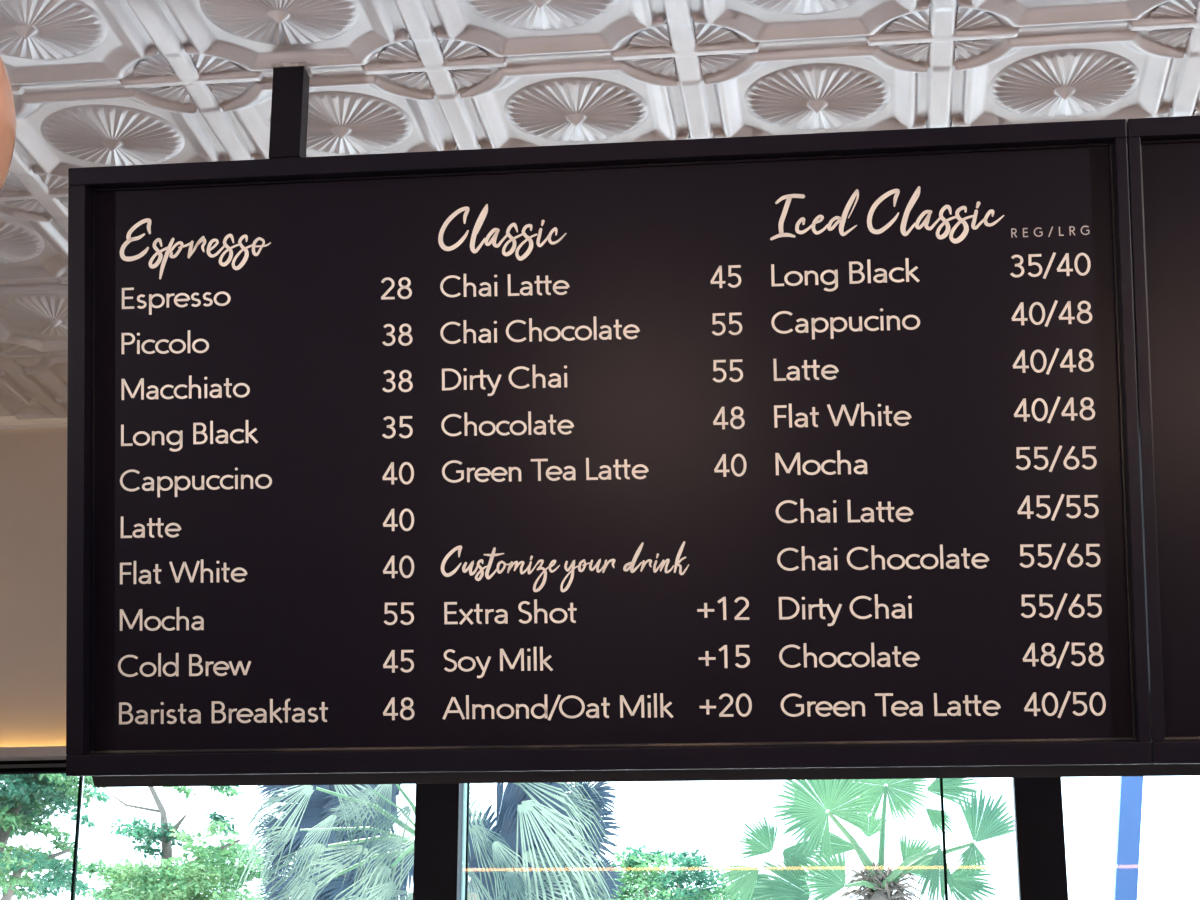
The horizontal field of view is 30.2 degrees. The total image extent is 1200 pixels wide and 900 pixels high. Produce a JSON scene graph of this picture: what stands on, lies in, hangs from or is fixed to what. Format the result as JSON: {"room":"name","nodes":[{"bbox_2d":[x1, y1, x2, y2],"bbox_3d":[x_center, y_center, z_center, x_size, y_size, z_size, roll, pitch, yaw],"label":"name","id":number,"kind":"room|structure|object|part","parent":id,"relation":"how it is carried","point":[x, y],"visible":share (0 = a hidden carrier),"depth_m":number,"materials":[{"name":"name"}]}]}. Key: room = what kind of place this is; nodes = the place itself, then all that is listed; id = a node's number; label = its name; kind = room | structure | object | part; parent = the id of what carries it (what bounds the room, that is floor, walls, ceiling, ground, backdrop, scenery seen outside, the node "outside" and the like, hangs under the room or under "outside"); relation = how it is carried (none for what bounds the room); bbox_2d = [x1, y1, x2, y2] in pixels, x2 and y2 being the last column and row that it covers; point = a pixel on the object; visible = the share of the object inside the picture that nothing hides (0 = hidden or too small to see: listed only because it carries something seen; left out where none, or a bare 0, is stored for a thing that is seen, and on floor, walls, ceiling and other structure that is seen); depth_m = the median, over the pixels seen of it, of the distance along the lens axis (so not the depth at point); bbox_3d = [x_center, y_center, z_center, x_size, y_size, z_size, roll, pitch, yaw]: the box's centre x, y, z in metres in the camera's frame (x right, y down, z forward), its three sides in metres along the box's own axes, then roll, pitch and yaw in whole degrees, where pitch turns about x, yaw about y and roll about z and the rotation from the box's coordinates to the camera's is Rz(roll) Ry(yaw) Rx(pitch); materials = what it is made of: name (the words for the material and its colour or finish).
{"room":"eatery","nodes":[
{"label":"eatery","id":0,"kind":"room"},
{"bbox_2d":[0,428,66,746],"bbox_3d":[1.115,0.225,7.503,9.600,1.533,0.050,-2,-18,7],"label":"wall","id":1,"kind":"structure","parent":0,"point":[33,462],"depth_m":7.81,"materials":[{"name":"beige paint"}]},
{"bbox_2d":[0,746,65,760],"bbox_3d":[1.106,0.923,7.213,9.600,0.035,0.078,-2,-18,7],"label":"trim","id":2,"kind":"structure","parent":1,"relation":"attached to","point":[37,752],"depth_m":7.54,"materials":[{"name":"grey paint"}]},
{"bbox_2d":[0,416,66,429],"bbox_3d":[1.110,-0.222,7.592,9.600,0.050,0.055,-2,-18,7],"label":"trim","id":3,"kind":"structure","parent":1,"relation":"attached to","point":[6,422],"depth_m":7.97,"materials":[{"name":"white paint"}]},
{"bbox_2d":[0,760,463,899],"bbox_3d":[-2.053,2.449,7.250,3.213,2.862,0.190,-2,-18,7],"label":"window","id":4,"kind":"structure","parent":1,"relation":"in","point":[438,836],"depth_m":7.35,"materials":[{"name":"black metal"}]},
{"bbox_3d":[-1.185,2.352,7.112,1.164,2.727,0.008,-2,-18,7],"label":"glass pane","id":5,"kind":"part","parent":4,"relation":"part of","materials":[{"name":"clear glass"}]},
{"bbox_2d":[461,777,1067,899],"bbox_3d":[0.480,2.357,6.944,2.029,2.862,0.190,-2,-18,7],"label":"window","id":6,"kind":"structure","parent":1,"relation":"in","point":[1038,804],"depth_m":7.10,"materials":[{"name":"black metal"}]},
{"bbox_3d":[0.323,2.297,6.931,1.566,2.727,0.008,-2,-18,7],"label":"glass pane","id":7,"kind":"part","parent":6,"relation":"part of","materials":[{"name":"clear glass"}]},
{"bbox_2d":[0,0,1199,418],"bbox_3d":[0.123,-2.108,2.207,10.432,0.343,12.220,-2,-18,7],"label":"ceiling","id":8,"kind":"structure","parent":0,"point":[95,83],"depth_m":5.46,"materials":[{"name":"silver paint"}]},
{"bbox_2d":[0,56,15,190],"bbox_3d":[-0.860,-0.964,2.753,0.364,1.546,0.364,-2,-18,7],"label":"pendant lamp","id":9,"kind":"object","parent":8,"relation":"hanging from","point":[7,104],"visible":1,"depth_m":2.56,"materials":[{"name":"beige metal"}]},
{"bbox_2d":[269,62,312,158],"bbox_3d":[-0.748,-0.806,5.372,0.086,0.251,0.068,-2,-18,7],"label":"post","id":10,"kind":"object","parent":8,"relation":"hanging from","point":[290,86],"visible":0.85,"depth_m":5.35,"materials":[{"name":"black metal"}]},
{"bbox_2d":[66,119,1151,786],"bbox_3d":[-0.021,0.028,5.194,2.498,1.461,0.469,-2,-18,7],"label":"menu board","id":11,"kind":"object","parent":10,"relation":"hanging from","point":[815,456],"visible":1,"depth_m":5.17,"materials":[{"name":"black paint"}]},
{"bbox_3d":[-1.237,0.043,5.316,0.042,1.353,0.085,-2,-5,7],"label":"rail","id":12,"kind":"part","parent":11,"relation":"part of","materials":[{"name":"black metal"}]},
{"bbox_3d":[-0.038,-0.688,5.226,2.486,0.042,0.085,-2,-5,7],"label":"rail","id":13,"kind":"part","parent":11,"relation":"part of","materials":[{"name":"black metal"}]},
{"bbox_3d":[-0.013,0.707,5.100,2.486,0.050,0.085,-2,-5,7],"label":"rail","id":14,"kind":"part","parent":11,"relation":"part of","materials":[{"name":"black metal"}]},
{"bbox_3d":[1.194,-0.028,5.010,0.026,1.353,0.085,-2,-5,7],"label":"rail","id":15,"kind":"part","parent":11,"relation":"part of","materials":[{"name":"black metal"}]},
{"bbox_3d":[2.918,-0.930,4.927,0.086,0.271,0.068,-2,-18,7],"label":"post","id":16,"kind":"object","parent":8,"relation":"hanging from","visible":0},
{"bbox_2d":[1126,115,1199,775],"bbox_3d":[2.434,-0.045,4.886,2.473,1.460,0.469,-2,-18,7],"label":"menu board","id":17,"kind":"object","parent":16,"relation":"hanging from","point":[1164,152],"visible":0.82,"depth_m":5.01,"materials":[{"name":"black paint"}]},
{"bbox_3d":[1.224,-0.029,5.006,0.026,1.353,0.085,-2,-5,7],"label":"rail","id":18,"kind":"part","parent":17,"relation":"part of","materials":[{"name":"black metal"}]},
{"bbox_3d":[2.418,-0.760,4.917,2.460,0.042,0.085,-2,-5,7],"label":"rail","id":19,"kind":"part","parent":17,"relation":"part of","materials":[{"name":"black metal"}]},
{"bbox_3d":[2.443,0.634,4.791,2.460,0.050,0.085,-2,-5,7],"label":"rail","id":20,"kind":"part","parent":17,"relation":"part of","materials":[{"name":"black metal"}]},
{"label":"outside","id":21,"kind":"structure","parent":0,"visible":0},
{"bbox_3d":[4.222,11.821,31.409,80.000,0.140,52.430,-2,-18,7],"label":"ground","id":22,"kind":"structure","parent":21,"visible":0},
{"bbox_2d":[0,773,106,899],"bbox_3d":[-4.643,4.492,17.169,1.842,5.076,2.077,-2,-18,7],"label":"broadleaf tree","id":23,"kind":"object","parent":22,"relation":"on","point":[24,798],"visible":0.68,"depth_m":17.45,"materials":[{"name":"green plant"}]},
{"bbox_2d":[50,786,270,899],"bbox_3d":[-3.873,5.335,19.946,2.036,5.170,2.161,-2,-18,7],"label":"broadleaf tree","id":24,"kind":"object","parent":22,"relation":"on","point":[168,881],"visible":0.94,"depth_m":20.05,"materials":[{"name":"green plant"}]},
{"bbox_2d":[229,782,626,899],"bbox_3d":[-1.260,4.071,15.041,2.930,4.592,2.120,-2,-18,7],"label":"fan palm","id":25,"kind":"object","parent":22,"relation":"on","point":[540,836],"visible":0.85,"depth_m":15.35,"materials":[{"name":"green plant"}]},
{"bbox_2d":[590,844,751,899],"bbox_3d":[0.676,6.078,21.236,1.974,4.558,2.214,-2,-18,7],"label":"leafy bush","id":26,"kind":"object","parent":22,"relation":"on","point":[637,870],"visible":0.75,"depth_m":21.51,"materials":[{"name":"green plant"}]},
{"bbox_2d":[711,778,1014,899],"bbox_3d":[1.524,3.570,12.417,1.782,3.951,0.785,-1,-18,2],"label":"fan palm","id":27,"kind":"object","parent":22,"relation":"on","point":[834,795],"visible":0.92,"depth_m":12.70,"materials":[{"name":"green plant"}]},
{"bbox_2d":[1113,776,1142,899],"bbox_3d":[2.007,2.476,8.678,0.543,3.743,0.080,-2,-18,7],"label":"leaning post","id":28,"kind":"object","parent":22,"relation":"on","point":[1130,787],"visible":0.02,"depth_m":8.92,"materials":[{"name":"blue metal"}]}
]}

